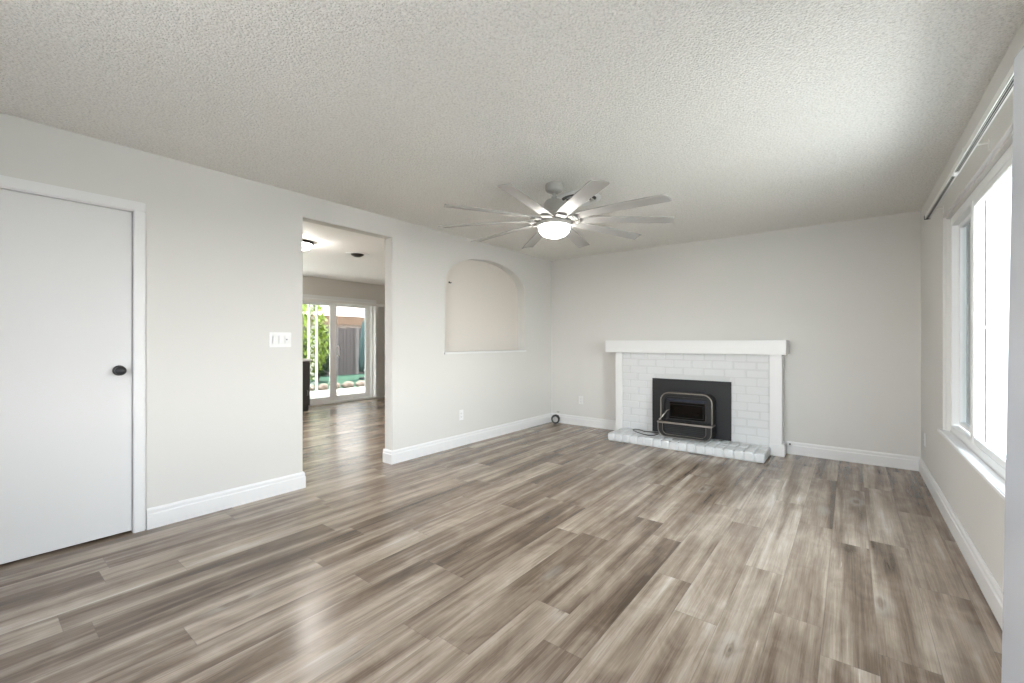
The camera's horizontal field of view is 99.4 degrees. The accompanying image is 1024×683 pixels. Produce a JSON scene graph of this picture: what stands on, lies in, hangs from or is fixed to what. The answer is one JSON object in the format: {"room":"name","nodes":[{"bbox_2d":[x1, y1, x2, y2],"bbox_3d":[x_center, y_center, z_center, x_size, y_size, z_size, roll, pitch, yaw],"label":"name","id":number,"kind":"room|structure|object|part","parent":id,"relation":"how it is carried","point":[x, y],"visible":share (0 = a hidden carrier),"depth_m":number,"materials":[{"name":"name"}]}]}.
{"room":"living room","nodes":[
{"label":"living room","id":0,"kind":"room"},
{"bbox_2d":[0,113,550,508],"bbox_3d":[-1.108,-0.005,4.482,0.115,2.430,7.500,0,0,38],"label":"wall","id":1,"kind":"structure","parent":0,"point":[224,252],"depth_m":3.28,"materials":[{"name":"white paint"}]},
{"bbox_2d":[0,175,145,563],"bbox_3d":[-2.663,0.162,2.449,0.168,2.096,0.912,0,0,38],"label":"door","id":2,"kind":"structure","parent":1,"relation":"in","point":[73,262],"depth_m":2.52,"materials":[{"name":"white paint"}]},
{"bbox_3d":[-2.418,0.180,2.678,0.065,0.064,0.064,0,0,38],"label":"knob","id":3,"kind":"part","parent":2,"relation":"part of","materials":[{"name":"black metal"}]},
{"bbox_2d":[146,472,305,529],"bbox_3d":[-2.076,1.144,3.230,0.131,0.132,1.029,0,0,38],"label":"baseboard","id":4,"kind":"structure","parent":1,"relation":"attached to","point":[170,513],"depth_m":3.11,"materials":[{"name":"white paint"}]},
{"bbox_2d":[269,332,290,346],"bbox_3d":[-1.835,-0.014,3.445,0.016,0.118,0.168,0,0,38],"label":"light switch","id":5,"kind":"object","parent":1,"relation":"attached to","point":[276,339],"visible":1,"depth_m":3.44,"materials":[{"name":"white plastic"}]},
{"bbox_2d":[459,410,462,419],"bbox_3d":[-0.590,0.855,5.045,0.010,0.118,0.072,0,0,38],"label":"wall outlet","id":6,"kind":"object","parent":1,"relation":"attached to","point":[460,411],"visible":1,"depth_m":5.04,"materials":[{"name":"white plastic"}]},
{"bbox_2d":[445,260,517,351],"bbox_3d":[-0.382,-0.450,5.520,0.021,1.260,1.630,0,0,38],"label":"wall niche","id":7,"kind":"object","parent":1,"relation":"attached to","point":[481,299],"visible":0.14,"depth_m":5.47,"materials":[{"name":"beige paint"}]},
{"bbox_2d":[444,350,525,353],"bbox_3d":[-0.322,0.130,5.473,0.132,0.024,1.540,0,0,38],"label":"trim","id":8,"kind":"structure","parent":1,"relation":"attached to","point":[495,351],"depth_m":5.32,"materials":[{"name":"white paint"}]},
{"bbox_2d":[383,413,615,464],"bbox_3d":[0.094,1.144,5.112,1.135,0.132,2.960,0,0,41],"label":"baseboard","id":9,"kind":"structure","parent":1,"relation":"attached to","point":[391,457],"depth_m":5.33,"materials":[{"name":"white paint"}]},
{"bbox_2d":[303,276,384,304],"bbox_3d":[-4.598,-0.005,7.208,0.120,2.430,7.500,0,0,38],"label":"wall","id":10,"kind":"structure","parent":0,"point":[311,285],"depth_m":8.68,"materials":[{"name":"grey paint"}]},
{"bbox_2d":[303,297,373,405],"bbox_3d":[-3.499,0.195,8.583,0.159,2.030,1.700,0,0,38],"label":"door","id":11,"kind":"structure","parent":10,"relation":"in","point":[333,398],"depth_m":8.63,"materials":[{"name":"white vinyl"},{"name":"clear glass"}]},
{"bbox_3d":[-3.737,0.207,8.261,0.040,1.935,0.820,0,0,38],"label":"slider panel","id":12,"kind":"part","parent":11,"relation":"part of","materials":[{"name":"glass"}]},
{"bbox_3d":[-3.303,0.207,8.905,0.040,1.935,0.870,0,0,38],"label":"slider panel","id":13,"kind":"part","parent":11,"relation":"part of","materials":[{"name":"glass"}]},
{"bbox_2d":[303,294,375,303],"bbox_3d":[-3.461,0.165,8.553,0.014,2.090,1.820,0,0,38],"label":"trim","id":14,"kind":"structure","parent":10,"relation":"attached to","point":[304,295],"depth_m":8.58,"materials":[{"name":"white paint"}]},
{"bbox_2d":[303,298,384,396],"bbox_3d":[-3.346,0.193,8.609,0.083,1.975,1.990,0,0,38],"label":"vertical blinds","id":15,"kind":"object","parent":10,"relation":"attached to","point":[378,309],"visible":0.87,"depth_m":9.22,"materials":[{"name":"white plastic"}]},
{"bbox_2d":[0,397,1001,682],"bbox_3d":[-1.181,1.240,4.519,8.775,0.060,7.730,0,0,38],"label":"floor","id":16,"kind":"structure","parent":0,"point":[550,552],"depth_m":2.19,"materials":[{"name":"grey laminate"}]},
{"bbox_2d":[303,359,311,411],"bbox_3d":[-4.090,0.756,7.204,0.605,0.907,1.260,0,0,38],"label":"base cabinet","id":17,"kind":"object","parent":16,"relation":"on","point":[306,362],"visible":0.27,"depth_m":7.47,"materials":[{"name":"grey paint"}]},
{"bbox_3d":[-3.689,0.720,7.284,0.018,0.750,0.600,0,0,38],"label":"cabinet door","id":18,"kind":"part","parent":17,"relation":"part of","materials":[{"name":"grey paint"}]},
{"bbox_2d":[551,414,559,423],"bbox_3d":[0.650,1.142,6.397,0.149,0.137,0.085,0,0,-35],"label":"cable coil","id":19,"kind":"object","parent":16,"relation":"on","point":[555,415],"visible":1,"depth_m":6.38,"materials":[{"name":"black rubber"}]},
{"bbox_2d":[606,340,788,462],"bbox_3d":[2.001,0.599,5.066,2.029,1.223,0.626,0,0,38],"label":"fireplace","id":20,"kind":"object","parent":16,"relation":"on","point":[754,369],"visible":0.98,"depth_m":4.87,"materials":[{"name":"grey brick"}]},
{"bbox_2d":[633,429,658,435],"bbox_3d":[1.615,1.103,5.292,0.219,0.025,0.392,0,0,-43],"label":"power cord","id":21,"kind":"object","parent":20,"relation":"on","point":[633,429],"visible":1,"depth_m":5.29,"materials":[{"name":"black rubber"}]},
{"bbox_2d":[652,378,730,441],"bbox_3d":[2.077,0.783,5.094,0.892,0.660,0.424,0,0,38],"label":"insert","id":22,"kind":"object","parent":20,"relation":"on","point":[698,410],"visible":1,"depth_m":4.99,"materials":[{"name":"black metal"}]},
{"bbox_3d":[1.956,1.020,4.944,0.482,0.120,0.006,0,0,38],"label":"trim","id":23,"kind":"part","parent":22,"relation":"part of","materials":[{"name":"silver metal"}]},
{"bbox_3d":[1.956,1.030,4.944,0.596,0.157,0.008,0,0,38],"label":"trim","id":24,"kind":"part","parent":22,"relation":"part of","materials":[{"name":"silver metal"}]},
{"bbox_3d":[1.997,0.943,4.997,0.608,0.022,0.155,0,0,38],"label":"ledge trim","id":25,"kind":"part","parent":22,"relation":"part of","materials":[{"name":"silver metal"}]},
{"bbox_3d":[1.998,0.765,4.998,0.583,0.340,0.015,0,0,38],"label":"arch trim","id":26,"kind":"part","parent":22,"relation":"part of","materials":[{"name":"silver metal"}]},
{"bbox_2d":[659,391,715,438],"bbox_3d":[2.020,0.851,5.026,0.580,0.505,0.244,0,0,38],"label":"stove","id":27,"kind":"object","parent":22,"relation":"in","point":[683,414],"depth_m":4.99,"materials":[{"name":"black metal"}]},
{"bbox_2d":[0,0,1023,284],"bbox_3d":[-1.182,-1.260,4.534,8.795,0.080,7.750,0,0,38],"label":"ceiling","id":28,"kind":"structure","parent":0,"point":[751,116],"depth_m":2.19,"materials":[{"name":"white paint"}]},
{"bbox_2d":[303,239,313,249],"bbox_3d":[-2.586,-1.169,5.300,0.310,0.102,0.310,0,0,38],"label":"ceiling light","id":29,"kind":"object","parent":28,"relation":"attached to","point":[307,244],"visible":0.36,"depth_m":5.25,"materials":[{"name":"white glass"}]},
{"bbox_2d":[346,252,368,256],"bbox_3d":[-2.095,-1.199,5.853,0.338,0.042,0.288,0,0,38],"label":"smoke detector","id":30,"kind":"object","parent":28,"relation":"attached to","point":[355,254],"visible":1,"depth_m":5.88,"materials":[{"name":"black plastic"}]},
{"bbox_2d":[438,180,673,248],"bbox_3d":[0.328,-1.012,3.369,1.817,0.415,1.750,0,0,38],"label":"ceiling fan","id":31,"kind":"object","parent":28,"relation":"hanging from","point":[554,223],"visible":1,"depth_m":3.27,"materials":[{"name":"silver metal"}]},
{"bbox_3d":[-0.190,-0.927,3.428,0.772,0.044,0.107,0,0,6],"label":"blade","id":32,"kind":"part","parent":31,"relation":"part of","materials":[{"name":"silver metal"}]},
{"bbox_3d":[-0.126,-0.927,3.113,0.772,0.044,0.107,0,0,-30],"label":"blade","id":33,"kind":"part","parent":31,"relation":"part of","materials":[{"name":"silver metal"}]},
{"bbox_3d":[-0.057,-0.927,3.721,0.772,0.044,0.107,0,0,42],"label":"blade","id":34,"kind":"part","parent":31,"relation":"part of","materials":[{"name":"silver metal"}]},
{"bbox_3d":[0.112,-0.927,2.895,0.107,0.044,0.772,0,0,24],"label":"blade","id":35,"kind":"part","parent":31,"relation":"part of","materials":[{"name":"white wood"}]},
{"bbox_3d":[0.224,-0.927,3.880,0.107,0.044,0.772,0,0,-12],"label":"blade","id":36,"kind":"part","parent":31,"relation":"part of","materials":[{"name":"silver metal"}]},
{"bbox_3d":[0.210,-0.926,3.303,0.130,0.021,0.076,0,0,-30],"label":"blade arm","id":37,"kind":"part","parent":31,"relation":"part of","materials":[{"name":"silver metal"}]},
{"bbox_3d":[0.272,-0.926,3.247,0.076,0.021,0.130,0,0,24],"label":"blade arm","id":38,"kind":"part","parent":31,"relation":"part of","materials":[{"name":"silver metal"}]},
{"bbox_3d":[0.354,-0.926,3.237,0.076,0.021,0.130,0,0,-12],"label":"blade arm","id":39,"kind":"part","parent":31,"relation":"part of","materials":[{"name":"silver metal"}]},
{"bbox_3d":[0.427,-0.926,3.278,0.130,0.021,0.076,0,0,42],"label":"blade arm","id":40,"kind":"part","parent":31,"relation":"part of","materials":[{"name":"silver metal"}]},
{"bbox_3d":[0.462,-0.926,3.354,0.130,0.021,0.076,0,0,6],"label":"blade arm","id":41,"kind":"part","parent":31,"relation":"part of","materials":[{"name":"silver metal"}]},
{"bbox_3d":[0.544,-0.927,3.844,0.107,0.044,0.772,0,0,24],"label":"blade","id":42,"kind":"part","parent":31,"relation":"part of","materials":[{"name":"white wood"}]},
{"bbox_3d":[0.431,-0.927,2.859,0.107,0.044,0.772,0,0,-12],"label":"blade","id":43,"kind":"part","parent":31,"relation":"part of","materials":[{"name":"silver metal"}]},
{"bbox_3d":[0.781,-0.927,3.626,0.772,0.044,0.107,0,0,-30],"label":"blade","id":44,"kind":"part","parent":31,"relation":"part of","materials":[{"name":"silver metal"}]},
{"bbox_3d":[0.712,-0.927,3.017,0.772,0.044,0.107,0,0,42],"label":"blade","id":45,"kind":"part","parent":31,"relation":"part of","materials":[{"name":"silver metal"}]},
{"bbox_3d":[0.845,-0.927,3.311,0.772,0.044,0.107,0,0,6],"label":"blade","id":46,"kind":"part","parent":31,"relation":"part of","materials":[{"name":"silver metal"}]},
{"bbox_2d":[557,190,600,206],"bbox_3d":[0.566,-1.202,3.682,0.374,0.037,0.374,0,0,38],"label":"ceiling vent","id":47,"kind":"object","parent":28,"relation":"in","point":[565,196],"visible":0.34,"depth_m":3.64,"materials":[{"name":"white plastic"}]},
{"bbox_2d":[551,211,920,456],"bbox_3d":[2.305,-0.005,5.306,4.250,2.430,0.120,0,0,38],"label":"wall","id":48,"kind":"structure","parent":0,"point":[845,296],"depth_m":4.65,"materials":[{"name":"white paint"}]},
{"bbox_2d":[579,396,582,403],"bbox_3d":[0.991,0.843,6.250,0.072,0.118,0.010,0,0,38],"label":"wall outlet","id":49,"kind":"object","parent":48,"relation":"attached to","point":[580,397],"visible":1,"depth_m":6.25,"materials":[{"name":"white plastic"}]},
{"bbox_2d":[921,19,1023,590],"bbox_3d":[1.893,-0.005,1.465,0.150,2.430,6.440,0,0,38],"label":"wall","id":50,"kind":"structure","parent":0,"point":[979,508],"depth_m":2.89,"materials":[{"name":"white paint"}]},
{"bbox_2d":[787,441,1002,628],"bbox_3d":[2.020,1.144,2.610,1.060,0.132,4.480,0,0,38],"label":"baseboard","id":51,"kind":"structure","parent":50,"relation":"attached to","point":[992,592],"depth_m":3.28,"materials":[{"name":"white paint"}]},
{"bbox_2d":[924,63,1013,219],"bbox_3d":[2.275,-0.926,2.148,0.090,0.057,2.687,0,0,38],"label":"curtain rod","id":52,"kind":"object","parent":50,"relation":"attached to","point":[1007,86],"visible":1,"depth_m":1.92,"materials":[{"name":"white metal"}]},
{"bbox_2d":[937,144,1011,499],"bbox_3d":[2.442,-0.109,2.075,0.306,1.574,2.517,0,0,38],"label":"window","id":53,"kind":"structure","parent":50,"relation":"in","point":[981,227],"depth_m":2.47,"materials":[{"name":"white plastic"}]},
{"bbox_3d":[2.912,-0.115,2.748,0.030,1.386,0.607,0,0,38],"label":"sash","id":54,"kind":"part","parent":53,"relation":"part of","materials":[{"name":"white plastic"}]},
{"bbox_3d":[2.345,0.642,2.151,0.060,0.024,2.517,0,0,38],"label":"sill","id":55,"kind":"part","parent":53,"relation":"part of","materials":[{"name":"white paint"}]},
{"bbox_3d":[2.367,-0.112,2.118,0.019,1.392,0.952,0,0,38],"label":"sash","id":56,"kind":"part","parent":53,"relation":"part of","materials":[{"name":"white plastic"}]},
{"bbox_2d":[1001,46,1023,682],"bbox_3d":[1.221,0.188,0.860,0.108,2.020,0.918,0,0,34],"label":"door","id":57,"kind":"structure","parent":50,"relation":"in","point":[1013,579],"depth_m":1.21,"materials":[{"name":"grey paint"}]},
{"label":"outside","id":58,"kind":"structure","parent":0,"visible":0},
{"bbox_3d":[3.078,1.400,3.940,120.000,0.120,110.000,0,0,38],"label":"ground","id":59,"kind":"structure","parent":58,"visible":0},
{"bbox_2d":[303,327,364,375],"bbox_3d":[-7.683,0.398,14.905,0.060,1.875,22.033,0,0,38],"label":"fence","id":60,"kind":"object","parent":59,"relation":"on","point":[348,339],"visible":0.06,"depth_m":16.63,"materials":[{"name":"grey wood"}]},
{"bbox_2d":[303,305,364,328],"bbox_3d":[-12.527,-0.840,21.205,8.150,4.300,22.800,0,0,38],"label":"house","id":61,"kind":"structure","parent":59,"relation":"on","point":[347,317],"depth_m":20.96,"materials":[{"name":"beige paint"}]},
{"bbox_2d":[310,386,364,398],"bbox_3d":[-4.914,1.290,8.914,2.480,0.100,10.000,0,0,38],"label":"patio slab","id":62,"kind":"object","parent":59,"relation":"on","point":[355,390],"depth_m":10.55,"materials":[{"name":"concrete"}]},
{"bbox_2d":[308,304,317,392],"bbox_3d":[-4.791,0.081,10.436,0.036,2.317,0.234,0,0,38],"label":"trellis post","id":63,"kind":"object","parent":62,"relation":"on","point":[316,306],"visible":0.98,"depth_m":10.49,"materials":[{"name":"white paint"}]},
{"bbox_2d":[310,374,364,390],"bbox_3d":[-6.461,1.305,12.660,4.530,0.070,16.000,0,0,38],"label":"turf patch","id":64,"kind":"object","parent":59,"relation":"on","point":[354,378],"visible":0.02,"depth_m":14.51,"materials":[{"name":"green plant"}]},
{"bbox_2d":[303,304,328,380],"bbox_3d":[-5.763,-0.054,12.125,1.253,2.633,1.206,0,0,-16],"label":"shrub","id":65,"kind":"object","parent":64,"relation":"on","point":[322,329],"visible":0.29,"depth_m":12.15,"materials":[{"name":"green plant"}]},
{"bbox_2d":[318,384,327,389],"bbox_3d":[-4.909,1.175,11.263,0.237,0.174,0.280,0,0,38],"label":"rock","id":66,"kind":"object","parent":64,"relation":"on","point":[321,386],"visible":0.83,"depth_m":11.17,"materials":[{"name":"beige stone"}]},
{"bbox_2d":[341,381,353,387],"bbox_3d":[-4.491,1.173,11.873,0.229,0.178,0.380,0,0,38],"label":"rock","id":67,"kind":"object","parent":64,"relation":"on","point":[348,384],"visible":0.98,"depth_m":11.78,"materials":[{"name":"beige stone"}]},
{"bbox_2d":[355,380,364,386],"bbox_3d":[-4.239,1.172,12.142,0.226,0.180,0.339,0,0,38],"label":"rock","id":68,"kind":"object","parent":64,"relation":"on","point":[360,383],"visible":0.88,"depth_m":12.05,"materials":[{"name":"beige stone"}]},
{"bbox_2d":[359,320,364,378],"bbox_3d":[-4.976,0.230,14.748,0.436,2.080,0.436,0,0,-30],"label":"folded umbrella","id":69,"kind":"object","parent":64,"relation":"on","point":[362,335],"visible":0.41,"depth_m":14.59,"materials":[{"name":"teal fabric"}]}
]}

